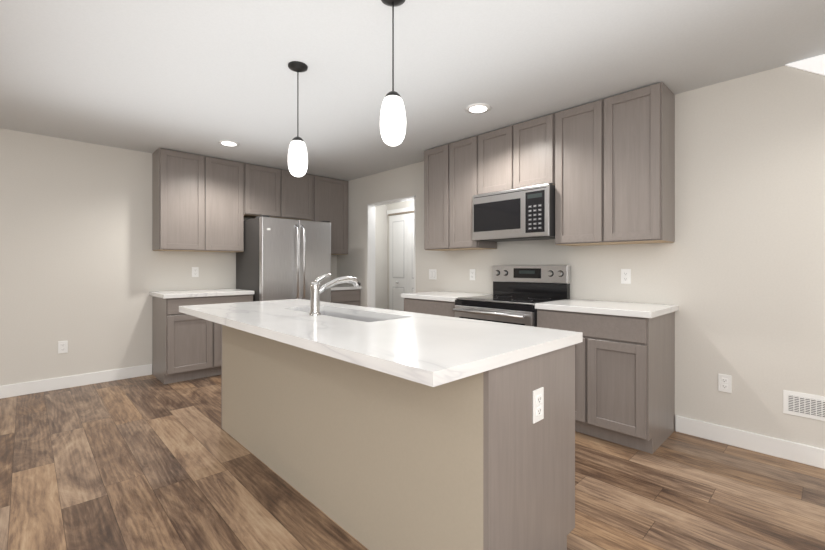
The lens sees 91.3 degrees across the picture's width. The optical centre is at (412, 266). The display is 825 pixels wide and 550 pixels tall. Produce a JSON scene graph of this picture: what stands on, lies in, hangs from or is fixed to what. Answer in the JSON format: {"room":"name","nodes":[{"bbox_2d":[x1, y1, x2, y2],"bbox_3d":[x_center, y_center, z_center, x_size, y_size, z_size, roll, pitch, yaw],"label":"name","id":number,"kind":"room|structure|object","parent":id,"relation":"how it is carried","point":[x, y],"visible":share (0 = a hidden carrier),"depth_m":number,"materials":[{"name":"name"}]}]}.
{"room":"kitchen","nodes":[
{"label":"kitchen","id":0,"kind":"room"},
{"bbox_2d":[0,128,386,398],"bbox_3d":[-3.421,-0.027,4.001,8.440,2.440,0.134,0,0,-44],"label":"wall","id":1,"kind":"structure","parent":0,"point":[85,269],"depth_m":4.03,"materials":[{"name":"paint"}]},
{"bbox_2d":[58,341,67,353],"bbox_3d":[-3.410,0.788,3.932,0.072,0.117,0.009,0,0,-44],"label":"outlet","id":2,"kind":"object","parent":1,"relation":"attached to","point":[62,346],"visible":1,"depth_m":3.93,"materials":[{"name":"white plastic"}]},
{"bbox_2d":[152,148,211,251],"bbox_3d":[-2.577,-0.710,4.508,0.507,1.066,0.326,0,0,-44],"label":"upper cabinet","id":3,"kind":"object","parent":1,"relation":"attached to","point":[200,203],"depth_m":4.38,"materials":[{"name":"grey wood"}]},
{"bbox_2d":[192,267,198,276],"bbox_3d":[-2.559,0.067,4.749,0.072,0.117,0.009,0,0,-44],"label":"outlet","id":4,"kind":"object","parent":1,"relation":"attached to","point":[195,271],"depth_m":4.75,"materials":[{"name":"white plastic"}]},
{"bbox_2d":[212,157,251,251],"bbox_3d":[-2.282,-0.710,4.791,0.577,1.066,0.326,0,0,-44],"label":"upper cabinet","id":5,"kind":"object","parent":1,"relation":"attached to","point":[231,180],"depth_m":4.72,"materials":[{"name":"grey wood"}]},
{"bbox_2d":[252,164,287,218],"bbox_3d":[-1.933,-0.935,5.126,0.526,0.616,0.326,0,0,-44],"label":"upper cabinet","id":6,"kind":"object","parent":1,"relation":"attached to","point":[269,185],"depth_m":5.05,"materials":[{"name":"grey wood"}]},
{"bbox_2d":[288,171,315,219],"bbox_3d":[-1.651,-0.935,5.397,0.526,0.616,0.326,0,0,-44],"label":"upper cabinet","id":7,"kind":"object","parent":1,"relation":"attached to","point":[301,190],"depth_m":5.36,"materials":[{"name":"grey wood"}]},
{"bbox_2d":[308,176,347,254],"bbox_3d":[-1.273,-0.710,5.760,0.658,1.066,0.326,0,0,-44],"label":"upper cabinet","id":8,"kind":"object","parent":1,"relation":"attached to","point":[331,194],"depth_m":5.71,"materials":[{"name":"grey wood"}]},
{"bbox_2d":[387,200,413,308],"bbox_3d":[2.802,-0.027,3.525,0.120,2.440,9.200,0,0,-44],"label":"wall","id":9,"kind":"structure","parent":0,"point":[403,204],"depth_m":6.78,"materials":[{"name":"paint"}]},
{"bbox_2d":[387,206,413,310],"bbox_3d":[0.247,0.122,6.042,0.075,2.118,2.000,0,0,-44],"label":"bifold door","id":10,"kind":"structure","parent":9,"relation":"in","point":[401,250],"depth_m":6.50,"materials":[{"name":"white wood"}]},
{"bbox_2d":[0,374,824,549],"bbox_3d":[-0.200,1.243,0.644,8.440,0.100,9.440,0,0,-44],"label":"floor","id":11,"kind":"structure","parent":0,"point":[149,462],"depth_m":2.17,"materials":[{"name":"brown wood"}]},
{"bbox_2d":[149,289,253,383],"bbox_3d":[-2.348,0.736,4.514,0.905,0.914,0.635,0,0,-44],"label":"base cabinet","id":12,"kind":"object","parent":11,"relation":"on","point":[185,347],"visible":0.6,"depth_m":4.20,"materials":[{"name":"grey wood"}]},
{"bbox_2d":[236,215,330,301],"bbox_3d":[-1.597,0.311,5.057,0.900,1.765,0.831,0,0,-44],"label":"refrigerator","id":13,"kind":"object","parent":11,"relation":"on","point":[280,259],"visible":0.62,"depth_m":4.73,"materials":[{"name":"grey metal"}]},
{"bbox_2d":[330,285,361,305],"bbox_3d":[-1.138,0.736,5.675,0.582,0.914,0.635,0,0,-44],"label":"base cabinet","id":14,"kind":"object","parent":11,"relation":"on","point":[345,294],"visible":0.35,"depth_m":5.50,"materials":[{"name":"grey wood"}]},
{"bbox_2d":[221,325,574,549],"bbox_3d":[-0.359,0.757,2.335,0.631,0.874,2.380,0,0,-44],"label":"kitchen island","id":15,"kind":"object","parent":11,"relation":"on","point":[369,428],"depth_m":1.58,"materials":[{"name":"beige paint"}]},
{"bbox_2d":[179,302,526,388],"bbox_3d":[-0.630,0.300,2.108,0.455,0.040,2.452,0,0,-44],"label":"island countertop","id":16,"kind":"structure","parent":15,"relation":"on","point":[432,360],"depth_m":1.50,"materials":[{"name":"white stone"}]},
{"bbox_2d":[307,275,360,316],"bbox_3d":[-0.458,0.167,2.419,0.353,0.224,0.068,0,0,-44],"label":"faucet","id":17,"kind":"object","parent":16,"relation":"on","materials":[{"name":"silver metal"}]},
{"bbox_2d":[303,309,390,320],"bbox_3d":[-0.428,0.420,2.449,0.334,0.224,0.944,0,0,-44],"label":"sink","id":18,"kind":"object","parent":16,"relation":"in","point":[330,312],"depth_m":2.61,"materials":[{"name":"silver metal"}]},
{"bbox_2d":[533,387,543,423],"bbox_3d":[0.457,0.503,1.462,0.072,0.117,0.009,0,0,-44],"label":"outlet","id":19,"kind":"object","parent":15,"relation":"attached to","point":[538,404],"visible":1,"depth_m":1.46,"materials":[{"name":"white plastic"}]},
{"bbox_2d":[401,291,492,316],"bbox_3d":[0.361,0.736,4.074,0.635,0.914,0.732,0,0,-44],"label":"base cabinet","id":20,"kind":"object","parent":11,"relation":"on","point":[441,303],"visible":0.06,"depth_m":3.87,"materials":[{"name":"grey wood"}]},
{"bbox_2d":[453,265,569,326],"bbox_3d":[0.841,0.591,3.493,0.708,1.205,0.761,0,0,-44],"label":"range","id":21,"kind":"object","parent":11,"relation":"on","point":[519,291],"visible":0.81,"depth_m":3.49,"materials":[{"name":"grey metal"}]},
{"bbox_2d":[535,299,678,453],"bbox_3d":[1.420,0.736,2.971,0.635,0.914,0.785,0,0,-44],"label":"base cabinet","id":22,"kind":"object","parent":11,"relation":"on","point":[624,373],"visible":0.75,"depth_m":2.68,"materials":[{"name":"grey wood"}]},
{"bbox_2d":[0,0,824,180],"bbox_3d":[-0.200,-1.297,0.644,8.440,0.100,9.440,0,0,-44],"label":"ceiling","id":23,"kind":"structure","parent":0,"point":[200,77],"depth_m":2.48,"materials":[{"name":"paint"}]},
{"bbox_2d":[218,140,239,146],"bbox_3d":[-1.855,-1.241,4.073,0.204,0.011,0.204,0,0,-44],"label":"recessed light","id":24,"kind":"object","parent":23,"relation":"in","point":[228,143],"visible":0.96,"depth_m":4.06,"materials":[{"name":"white plastic"}]},
{"bbox_2d":[288,61,307,176],"bbox_3d":[-0.713,-0.901,2.508,0.120,0.690,0.120,0,0,-44],"label":"pendant light","id":25,"kind":"object","parent":23,"relation":"hanging from","point":[297,159],"visible":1,"depth_m":2.47,"materials":[{"name":"white glass"}]},
{"bbox_2d":[380,0,405,145],"bbox_3d":[-0.090,-0.901,1.858,0.120,0.690,0.120,0,0,-44],"label":"pendant light","id":26,"kind":"object","parent":23,"relation":"hanging from","point":[392,122],"visible":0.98,"depth_m":1.82,"materials":[{"name":"white glass"}]},
{"bbox_2d":[465,103,490,113],"bbox_3d":[0.517,-1.241,3.175,0.204,0.011,0.204,0,0,-44],"label":"recessed light","id":27,"kind":"object","parent":23,"relation":"in","point":[477,108],"visible":1,"depth_m":3.16,"materials":[{"name":"white"}]},
{"bbox_2d":[337,66,824,468],"bbox_3d":[2.075,-0.027,2.827,0.134,2.440,9.200,0,0,-44],"label":"wall","id":28,"kind":"structure","parent":0,"point":[735,271],"depth_m":2.69,"materials":[{"name":"paint"}]},
{"bbox_2d":[367,196,414,307],"bbox_3d":[-0.249,0.168,5.260,0.128,2.050,0.950,0,0,-44],"label":"trim","id":29,"kind":"structure","parent":28,"relation":"attached to","point":[371,255],"depth_m":5.56,"materials":[{"name":"white wood"}]},
{"bbox_2d":[424,146,439,249],"bbox_3d":[0.380,-0.710,4.277,0.326,1.066,0.424,0,0,-44],"label":"upper cabinet","id":30,"kind":"object","parent":28,"relation":"attached to","point":[431,156],"depth_m":4.24,"materials":[{"name":"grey wood"}]},
{"bbox_2d":[429,269,436,279],"bbox_3d":[0.233,0.093,4.663,0.010,0.117,0.116,0,0,-44],"label":"double light switch","id":31,"kind":"object","parent":28,"relation":"attached to","point":[432,273],"visible":1,"depth_m":4.65,"materials":[{"name":"white plastic"}]},
{"bbox_2d":[440,134,496,249],"bbox_3d":[0.606,-0.710,4.043,0.326,1.066,0.495,0,0,-44],"label":"upper cabinet","id":32,"kind":"object","parent":28,"relation":"attached to","point":[462,161],"depth_m":3.96,"materials":[{"name":"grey wood"}]},
{"bbox_2d":[470,269,474,279],"bbox_3d":[0.631,0.088,4.248,0.009,0.117,0.072,0,0,-44],"label":"outlet","id":33,"kind":"object","parent":28,"relation":"attached to","point":[472,274],"visible":1,"depth_m":4.24,"materials":[{"name":"white plastic"}]},
{"bbox_2d":[484,128,503,193],"bbox_3d":[0.885,-0.955,3.752,0.326,0.576,0.447,0,0,-44],"label":"upper cabinet","id":34,"kind":"object","parent":28,"relation":"attached to","point":[493,140],"depth_m":3.68,"materials":[{"name":"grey wood"}]},
{"bbox_2d":[504,113,555,190],"bbox_3d":[1.101,-0.955,3.526,0.326,0.576,0.447,0,0,-44],"label":"upper cabinet","id":35,"kind":"object","parent":28,"relation":"attached to","point":[529,146],"depth_m":3.41,"materials":[{"name":"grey wood"}]},
{"bbox_2d":[473,184,554,241],"bbox_3d":[0.962,-0.447,3.609,0.405,0.419,0.758,0,0,-44],"label":"over-the-range microwave","id":36,"kind":"object","parent":35,"relation":"attached to","point":[524,214],"visible":0.98,"depth_m":3.42,"materials":[{"name":"grey metal"}]},
{"bbox_2d":[555,102,591,245],"bbox_3d":[1.389,-0.710,3.227,0.326,1.066,0.519,0,0,-44],"label":"upper cabinet","id":37,"kind":"object","parent":28,"relation":"attached to","point":[573,188],"depth_m":3.14,"materials":[{"name":"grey wood"}]},
{"bbox_2d":[621,269,630,283],"bbox_3d":[1.673,0.078,3.162,0.009,0.117,0.072,0,0,-44],"label":"outlet","id":38,"kind":"object","parent":28,"relation":"attached to","point":[625,276],"visible":1,"depth_m":3.16,"materials":[{"name":"white plastic"}]},
{"bbox_2d":[592,82,674,245],"bbox_3d":[1.630,-0.710,2.975,0.326,1.066,0.449,0,0,-44],"label":"upper cabinet","id":39,"kind":"object","parent":28,"relation":"attached to","point":[606,167],"depth_m":2.85,"materials":[{"name":"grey wood"}]},
{"bbox_2d":[718,374,731,392],"bbox_3d":[2.103,0.788,2.715,0.009,0.117,0.072,0,0,-44],"label":"outlet","id":40,"kind":"object","parent":28,"relation":"attached to","point":[724,383],"visible":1,"depth_m":2.71,"materials":[{"name":"white plastic"}]},
{"bbox_2d":[783,390,824,420],"bbox_3d":[2.421,0.841,2.383,0.010,0.145,0.340,0,0,-44],"label":"air vent","id":41,"kind":"object","parent":28,"relation":"in","point":[805,405],"visible":1,"depth_m":2.44,"materials":[{"name":"white metal"}]},
{"bbox_2d":[785,54,824,75],"bbox_3d":[2.548,-0.996,2.241,0.017,0.498,0.700,0,0,-44],"label":"trim","id":42,"kind":"structure","parent":28,"relation":"attached to","point":[816,64],"depth_m":2.40,"materials":[{"name":"white"}]}
]}

